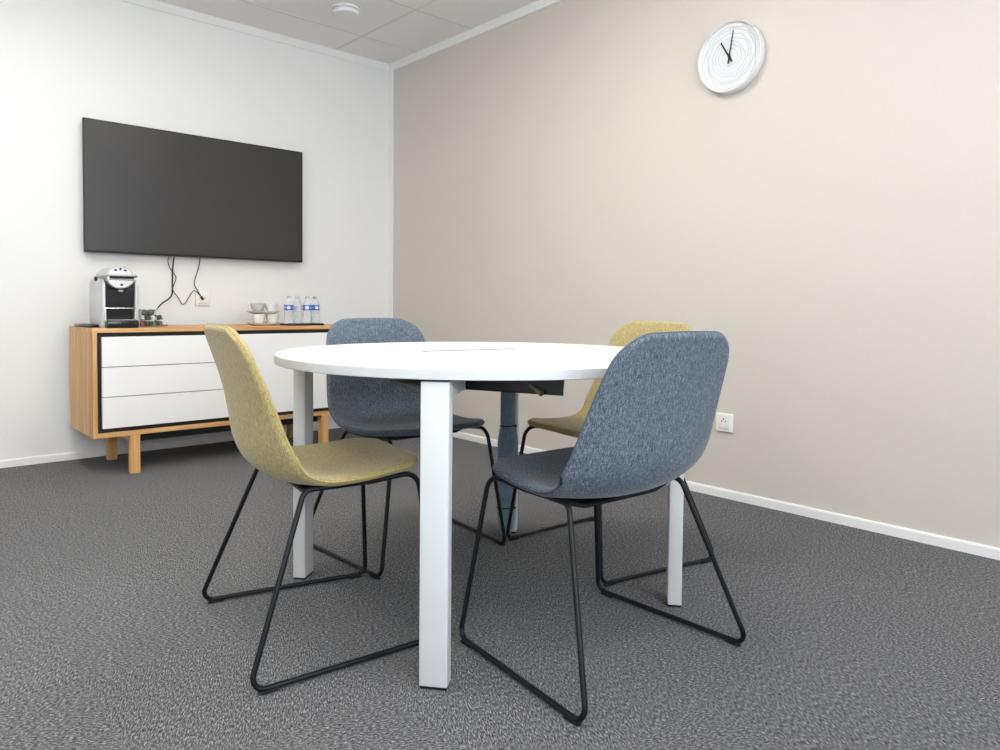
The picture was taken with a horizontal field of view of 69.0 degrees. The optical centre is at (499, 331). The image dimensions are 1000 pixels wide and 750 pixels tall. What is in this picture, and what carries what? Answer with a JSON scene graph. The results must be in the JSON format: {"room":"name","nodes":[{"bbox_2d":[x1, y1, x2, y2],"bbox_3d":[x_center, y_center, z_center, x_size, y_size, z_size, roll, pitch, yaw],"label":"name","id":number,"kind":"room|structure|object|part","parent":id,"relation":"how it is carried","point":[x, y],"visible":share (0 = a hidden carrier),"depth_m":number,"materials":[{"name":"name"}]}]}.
{"room":"office","nodes":[
{"label":"office","id":0,"kind":"room"},
{"bbox_2d":[0,0,388,459],"bbox_3d":[-2.611,-0.606,3.887,4.940,2.647,0.120,-1,3,-42],"label":"wall","id":1,"kind":"structure","parent":0,"point":[63,62],"depth_m":4.29,"materials":[{"name":"white paint"}]},
{"bbox_2d":[0,422,340,467],"bbox_3d":[-2.579,0.698,3.886,4.700,0.040,0.012,-1,3,-42],"label":"baseboard","id":2,"kind":"structure","parent":1,"relation":"attached to","point":[7,463],"depth_m":4.21,"materials":[{"name":"white paint"}]},
{"bbox_2d":[82,117,302,262],"bbox_3d":[-1.825,-0.820,4.458,1.304,0.735,0.074,-1,3,-42],"label":"television","id":3,"kind":"object","parent":1,"relation":"attached to","point":[147,191],"visible":1,"depth_m":4.37,"materials":[{"name":"black"}]},
{"bbox_2d":[154,257,174,325],"bbox_3d":[-1.954,-0.241,4.243,0.075,0.408,0.286,0,2,-14],"label":"power cable","id":4,"kind":"object","parent":3,"relation":"hanging from","point":[173,257],"visible":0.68,"depth_m":4.35,"materials":[{"name":"black rubber"}]},
{"bbox_2d":[168,256,198,304],"bbox_3d":[-1.921,-0.307,4.419,0.039,0.287,0.205,2,3,39],"label":"cable","id":5,"kind":"object","parent":3,"relation":"hanging from","point":[168,256],"visible":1,"depth_m":4.39,"materials":[{"name":"black rubber"}]},
{"bbox_2d":[194,259,203,299],"bbox_3d":[-1.843,-0.322,4.466,0.060,0.259,0.037,-1,3,-42],"label":"cable","id":6,"kind":"object","parent":3,"relation":"hanging from","point":[201,297],"visible":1,"depth_m":4.46,"materials":[{"name":"black rubber"}]},
{"bbox_2d":[195,292,208,305],"bbox_3d":[-1.844,-0.203,4.509,0.085,0.085,0.015,-1,3,-42],"label":"power outlet","id":7,"kind":"object","parent":1,"relation":"attached to","point":[198,301],"visible":1,"depth_m":4.50,"materials":[{"name":"white paint"}]},
{"bbox_2d":[198,293,207,301],"bbox_3d":[-1.841,-0.209,4.504,0.060,0.053,0.003,-1,3,-42],"label":"socket","id":8,"kind":"object","parent":7,"relation":"attached to","point":[205,295],"depth_m":4.51,"materials":[{"name":"grey plastic"}]},
{"bbox_2d":[119,0,388,70],"bbox_3d":[-2.552,-1.902,3.789,4.700,0.049,0.016,-1,3,-42],"label":"trim","id":9,"kind":"structure","parent":1,"relation":"attached to","point":[152,4],"depth_m":4.67,"materials":[{"name":"white paint"}]},
{"bbox_2d":[156,0,536,63],"bbox_3d":[-0.476,-1.872,1.497,4.940,0.100,6.440,-1,3,-42],"label":"ceiling","id":10,"kind":"structure","parent":0,"point":[417,31],"depth_m":4.51,"materials":[{"name":"tile"}]},
{"bbox_2d":[332,3,358,19],"bbox_3d":[-0.922,-1.911,4.350,0.160,0.041,0.160,-1,3,-42],"label":"smoke detector","id":11,"kind":"object","parent":10,"relation":"attached to","point":[346,11],"visible":1,"depth_m":4.31,"materials":[{"name":"white paint"}]},
{"bbox_2d":[238,0,537,51],"bbox_3d":[-0.476,-1.822,1.499,4.700,0.001,6.200,-1,3,-42],"label":"trim","id":12,"kind":"structure","parent":10,"relation":"attached to","point":[418,8],"depth_m":4.53,"materials":[{"name":"white metal"}]},
{"bbox_2d":[0,428,999,749],"bbox_3d":[-0.503,0.873,1.598,4.940,0.100,6.440,-1,3,-42],"label":"floor","id":13,"kind":"structure","parent":0,"point":[856,639],"depth_m":2.01,"materials":[{"name":"carpet"}]},
{"bbox_2d":[69,324,332,473],"bbox_3d":[-1.640,0.339,4.270,1.451,0.748,0.480,-1,3,-42],"label":"sideboard","id":14,"kind":"object","parent":13,"relation":"on","point":[132,385],"visible":0.62,"depth_m":3.86,"materials":[{"name":"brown wood"}]},
{"bbox_3d":[-2.169,0.262,3.787,0.022,0.528,0.480,-1,3,-42],"label":"panel","id":15,"kind":"part","parent":14,"relation":"part of","materials":[{"name":"brown wood"}]},
{"bbox_2d":[74,323,98,327],"bbox_3d":[-2.153,-0.032,3.795,0.220,0.018,0.048,2,3,40],"label":"remote control","id":16,"kind":"object","parent":14,"relation":"on","point":[87,325],"visible":1,"depth_m":3.74,"materials":[{"name":"black plastic"}]},
{"bbox_3d":[-2.176,0.615,4.078,0.046,0.200,0.046,-1,3,-42],"label":"leg","id":17,"kind":"part","parent":14,"relation":"part of","materials":[{"name":"brown wood"}]},
{"bbox_2d":[89,266,138,327],"bbox_3d":[-2.023,-0.180,3.815,0.183,0.315,0.295,-1,3,-42],"label":"coffee machine","id":18,"kind":"object","parent":14,"relation":"on","point":[113,292],"visible":0.98,"depth_m":3.75,"materials":[{"name":"silver metal"}]},
{"bbox_3d":[-2.094,-0.147,3.783,0.016,0.250,0.250,-1,3,-42],"label":"panel","id":19,"kind":"part","parent":18,"relation":"part of","materials":[{"name":"silver metal"}]},
{"bbox_3d":[-1.979,-0.287,3.770,0.169,0.020,0.153,-1,3,-42],"label":"lever","id":20,"kind":"part","parent":18,"relation":"part of","materials":[{"name":"silver metal"}]},
{"bbox_3d":[-1.969,-0.173,3.762,0.138,0.095,0.015,-1,3,-42],"label":"panel","id":21,"kind":"part","parent":18,"relation":"part of","materials":[{"name":"black plastic"}]},
{"bbox_2d":[105,320,138,327],"bbox_3d":[-1.949,-0.039,3.743,0.150,0.040,0.080,-1,3,-42],"label":"drip tray","id":22,"kind":"object","parent":18,"relation":"on","point":[108,323],"depth_m":3.71,"materials":[{"name":"black plastic"}]},
{"bbox_3d":[-1.976,-0.150,3.889,0.016,0.250,0.250,-1,3,-42],"label":"panel","id":23,"kind":"part","parent":18,"relation":"part of","materials":[{"name":"silver metal"}]},
{"bbox_3d":[-2.032,0.545,3.917,0.034,0.045,0.379,-1,3,-42],"label":"leg rail","id":24,"kind":"part","parent":14,"relation":"part of","materials":[{"name":"brown wood"}]},
{"bbox_3d":[-1.890,0.629,3.763,0.046,0.200,0.046,-1,3,-42],"label":"leg","id":25,"kind":"part","parent":14,"relation":"part of","materials":[{"name":"brown wood"}]},
{"bbox_2d":[139,308,160,326],"bbox_3d":[-1.926,-0.078,3.991,0.134,0.099,0.127,-1,3,-42],"label":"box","id":26,"kind":"object","parent":14,"relation":"on","point":[139,308],"visible":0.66,"depth_m":3.91,"materials":[{"name":"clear plastic"}]},
{"bbox_3d":[-1.739,0.096,3.864,0.680,0.150,0.020,-1,3,-42],"label":"drawer","id":27,"kind":"part","parent":14,"relation":"part of","materials":[{"name":"white paint"}]},
{"bbox_3d":[-1.741,0.249,3.869,0.680,0.148,0.020,-1,3,-42],"label":"drawer","id":28,"kind":"part","parent":14,"relation":"part of","materials":[{"name":"white paint"}]},
{"bbox_3d":[-1.742,0.405,3.875,0.680,0.156,0.020,-1,3,-42],"label":"drawer","id":29,"kind":"part","parent":14,"relation":"part of","materials":[{"name":"white paint"}]},
{"bbox_3d":[-1.637,-0.025,4.256,1.451,0.021,0.480,-1,3,-42],"label":"panel","id":30,"kind":"part","parent":14,"relation":"part of","materials":[{"name":"brown wood"}]},
{"bbox_3d":[-1.642,0.502,4.276,1.407,0.022,0.480,-1,3,-42],"label":"panel","id":31,"kind":"part","parent":14,"relation":"part of","materials":[{"name":"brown wood"}]},
{"bbox_3d":[-1.522,0.541,4.160,1.033,0.045,0.025,-1,3,-42],"label":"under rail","id":32,"kind":"part","parent":14,"relation":"part of","materials":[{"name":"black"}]},
{"bbox_2d":[247,322,278,325],"bbox_3d":[-1.425,-0.046,4.380,0.198,0.016,0.198,-1,3,-42],"label":"plate","id":33,"kind":"object","parent":14,"relation":"on","point":[249,323],"visible":0.88,"depth_m":4.32,"materials":[{"name":"white ceramic"}]},
{"bbox_2d":[251,314,265,322],"bbox_3d":[-1.436,-0.073,4.329,0.082,0.063,0.088,0,2,-20],"label":"cup","id":34,"kind":"object","parent":33,"relation":"on","point":[257,318],"visible":0.9,"depth_m":4.30,"materials":[{"name":"white ceramic"}]},
{"bbox_2d":[246,311,279,313],"bbox_3d":[-1.424,-0.116,4.377,0.198,0.016,0.198,-1,3,-42],"label":"plate","id":35,"kind":"object","parent":34,"relation":"on","point":[251,312],"visible":0.97,"depth_m":4.31,"materials":[{"name":"white ceramic"}]},
{"bbox_2d":[250,303,264,310],"bbox_3d":[-1.441,-0.140,4.332,0.086,0.056,0.092,0,2,-14],"label":"cup","id":36,"kind":"object","parent":35,"relation":"on","point":[254,306],"visible":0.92,"depth_m":4.30,"materials":[{"name":"white ceramic"}]},
{"bbox_2d":[265,303,278,310],"bbox_3d":[-1.379,-0.142,4.394,0.082,0.056,0.076,0,2,-13],"label":"cup","id":37,"kind":"object","parent":35,"relation":"on","point":[269,306],"visible":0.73,"depth_m":4.37,"materials":[{"name":"white ceramic"}]},
{"bbox_2d":[266,314,278,322],"bbox_3d":[-1.374,-0.075,4.386,0.088,0.063,0.082,2,2,28],"label":"cup","id":38,"kind":"object","parent":33,"relation":"on","point":[271,318],"visible":0.84,"depth_m":4.36,"materials":[{"name":"white ceramic"}]},
{"bbox_3d":[-1.234,0.240,4.328,0.680,0.462,0.020,-1,3,-42],"label":"door","id":39,"kind":"part","parent":14,"relation":"part of","materials":[{"name":"white paint"}]},
{"bbox_3d":[-1.374,0.596,4.803,0.046,0.200,0.046,-1,3,-42],"label":"leg","id":40,"kind":"part","parent":14,"relation":"part of","materials":[{"name":"brown wood"}]},
{"bbox_2d":[280,323,323,325],"bbox_3d":[-1.218,-0.046,4.480,0.249,0.013,0.133,-1,3,-42],"label":"serving tray","id":41,"kind":"object","parent":14,"relation":"on","point":[284,324],"visible":0.94,"depth_m":4.42,"materials":[{"name":"black plastic"}]},
{"bbox_2d":[284,296,293,309],"bbox_3d":[-1.274,-0.128,4.393,0.057,0.173,0.058,0,2,-14],"label":"water bottle","id":42,"kind":"object","parent":41,"relation":"on","point":[286,307],"visible":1,"depth_m":4.37,"materials":[{"name":"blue plastic"}]},
{"bbox_2d":[294,296,301,309],"bbox_3d":[-1.249,-0.131,4.481,0.057,0.173,0.059,0,2,-8],"label":"water bottle","id":43,"kind":"object","parent":41,"relation":"on","point":[296,307],"visible":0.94,"depth_m":4.46,"materials":[{"name":"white plastic"}]},
{"bbox_2d":[302,296,311,309],"bbox_3d":[-1.185,-0.130,4.475,0.057,0.173,0.058,0,2,-11],"label":"water bottle","id":44,"kind":"object","parent":41,"relation":"on","point":[304,307],"visible":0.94,"depth_m":4.45,"materials":[{"name":"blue plastic"}]},
{"bbox_2d":[312,297,319,309],"bbox_3d":[-1.160,-0.133,4.562,0.057,0.173,0.058,-1,3,-36],"label":"water bottle","id":45,"kind":"object","parent":41,"relation":"on","point":[314,307],"visible":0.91,"depth_m":4.54,"materials":[{"name":"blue plastic"}]},
{"bbox_3d":[-1.089,0.611,4.489,0.046,0.200,0.046,-1,3,-42],"label":"leg","id":46,"kind":"part","parent":14,"relation":"part of","materials":[{"name":"brown wood"}]},
{"bbox_2d":[202,324,419,695],"bbox_3d":[-0.510,0.393,1.995,0.519,0.830,0.602,-1,2,-32],"label":"chair","id":47,"kind":"object","parent":13,"relation":"on","point":[258,432],"visible":0.94,"depth_m":1.82,"materials":[{"name":"yellow fabric"}]},
{"bbox_3d":[-0.493,0.396,2.006,0.160,0.019,0.260,-1,2,-32],"label":"seat plate","id":48,"kind":"part","parent":47,"relation":"part of","materials":[{"name":"black"}]},
{"bbox_2d":[313,318,505,579],"bbox_3d":[-0.340,0.369,2.677,0.602,0.830,0.519,-1,3,-40],"label":"chair","id":49,"kind":"object","parent":13,"relation":"on","point":[382,409],"visible":0.62,"depth_m":2.73,"materials":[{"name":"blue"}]},
{"bbox_2d":[274,342,683,690],"bbox_3d":[-0.056,0.431,2.256,1.229,0.743,1.229,1,2,9],"label":"round table","id":50,"kind":"object","parent":13,"relation":"on","point":[442,370],"visible":0.8,"depth_m":1.74,"materials":[{"name":"white laminate"}]},
{"bbox_3d":[-0.634,0.435,2.348,0.040,0.704,0.067,1,2,9],"label":"leg","id":51,"kind":"part","parent":50,"relation":"part of","materials":[{"name":"white metal"}]},
{"bbox_3d":[-0.148,0.465,1.678,0.067,0.704,0.040,1,2,9],"label":"leg","id":52,"kind":"part","parent":50,"relation":"part of","materials":[{"name":"white metal"}]},
{"bbox_3d":[-0.143,0.111,1.670,0.059,0.006,0.038,1,2,9],"label":"plate","id":53,"kind":"part","parent":50,"relation":"part of","materials":[{"name":"black"}]},
{"bbox_3d":[-0.128,0.127,1.757,0.062,0.040,0.146,1,2,9],"label":"rail","id":54,"kind":"part","parent":50,"relation":"part of","materials":[{"name":"white metal"}]},
{"bbox_2d":[496,392,517,534],"bbox_3d":[0.028,0.448,2.790,0.082,0.664,0.056,1,2,9],"label":"cable sleeve","id":55,"kind":"object","parent":50,"relation":"attached to","point":[507,446],"visible":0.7,"depth_m":2.77,"materials":[{"name":"grey fabric"}]},
{"bbox_3d":[0.036,0.424,2.835,0.067,0.704,0.040,1,2,9],"label":"leg","id":56,"kind":"part","parent":50,"relation":"part of","materials":[{"name":"white metal"}]},
{"bbox_2d":[465,380,564,395],"bbox_3d":[0.021,0.122,1.935,0.323,0.042,0.387,1,2,9],"label":"cable tray","id":57,"kind":"object","parent":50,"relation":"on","point":[550,387],"depth_m":1.76,"materials":[{"name":"black metal"}]},
{"bbox_3d":[0.523,0.454,2.165,0.040,0.704,0.067,1,2,9],"label":"leg","id":58,"kind":"part","parent":50,"relation":"part of","materials":[{"name":"white metal"}]},
{"bbox_2d":[459,331,745,726],"bbox_3d":[0.262,0.405,1.873,0.602,0.830,0.519,-1,3,-39],"label":"chair","id":59,"kind":"object","parent":13,"relation":"on","point":[650,417],"visible":1,"depth_m":1.68,"materials":[{"name":"blue fabric"}]},
{"bbox_3d":[0.250,0.407,1.889,0.260,0.019,0.160,-1,3,-39],"label":"seat plate","id":60,"kind":"part","parent":59,"relation":"part of","materials":[{"name":"black"}]},
{"bbox_2d":[506,321,713,586],"bbox_3d":[0.387,0.378,2.637,0.519,0.830,0.602,-1,3,-34],"label":"chair","id":61,"kind":"object","parent":13,"relation":"on","point":[571,425],"visible":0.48,"depth_m":2.70,"materials":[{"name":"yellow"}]},
{"bbox_2d":[393,0,999,547],"bbox_3d":[1.297,-0.542,3.165,0.120,2.647,6.200,-1,3,-42],"label":"wall","id":62,"kind":"structure","parent":0,"point":[566,171],"depth_m":3.24,"materials":[{"name":"beige paint"}]},
{"bbox_2d":[388,70,393,317],"bbox_3d":[-0.811,-0.638,5.395,0.008,2.554,0.060,-1,3,-42],"label":"trim","id":63,"kind":"structure","parent":62,"relation":"attached to","point":[391,73],"depth_m":5.38,"materials":[{"name":"white paint"}]},
{"bbox_2d":[389,0,563,71],"bbox_3d":[1.264,-1.837,3.067,0.014,0.053,6.186,-1,3,-42],"label":"trim","id":64,"kind":"structure","parent":62,"relation":"attached to","point":[538,5],"depth_m":4.62,"materials":[{"name":"white paint"}]},
{"bbox_2d":[716,412,732,432],"bbox_3d":[1.040,0.421,3.373,0.015,0.085,0.085,-1,3,-42],"label":"power outlet","id":65,"kind":"object","parent":62,"relation":"attached to","point":[724,421],"visible":1,"depth_m":3.37,"materials":[{"name":"white paint"}]},
{"bbox_2d":[718,415,729,427],"bbox_3d":[1.036,0.414,3.369,0.003,0.053,0.060,-1,3,-42],"label":"socket","id":66,"kind":"object","parent":65,"relation":"attached to","point":[723,420],"depth_m":3.37,"materials":[{"name":"white plastic"}]},
{"bbox_2d":[452,432,999,559],"bbox_3d":[1.239,0.762,3.164,0.012,0.040,6.188,-1,3,-42],"label":"baseboard","id":67,"kind":"structure","parent":62,"relation":"attached to","point":[978,549],"depth_m":2.99,"materials":[{"name":"white paint"}]},
{"bbox_2d":[698,20,765,94],"bbox_3d":[1.046,-1.241,3.300,0.046,0.317,0.317,-1,3,-42],"label":"wall clock","id":68,"kind":"object","parent":62,"relation":"attached to","point":[732,56],"visible":1,"depth_m":3.29,"materials":[{"name":"white plastic"}]}
]}

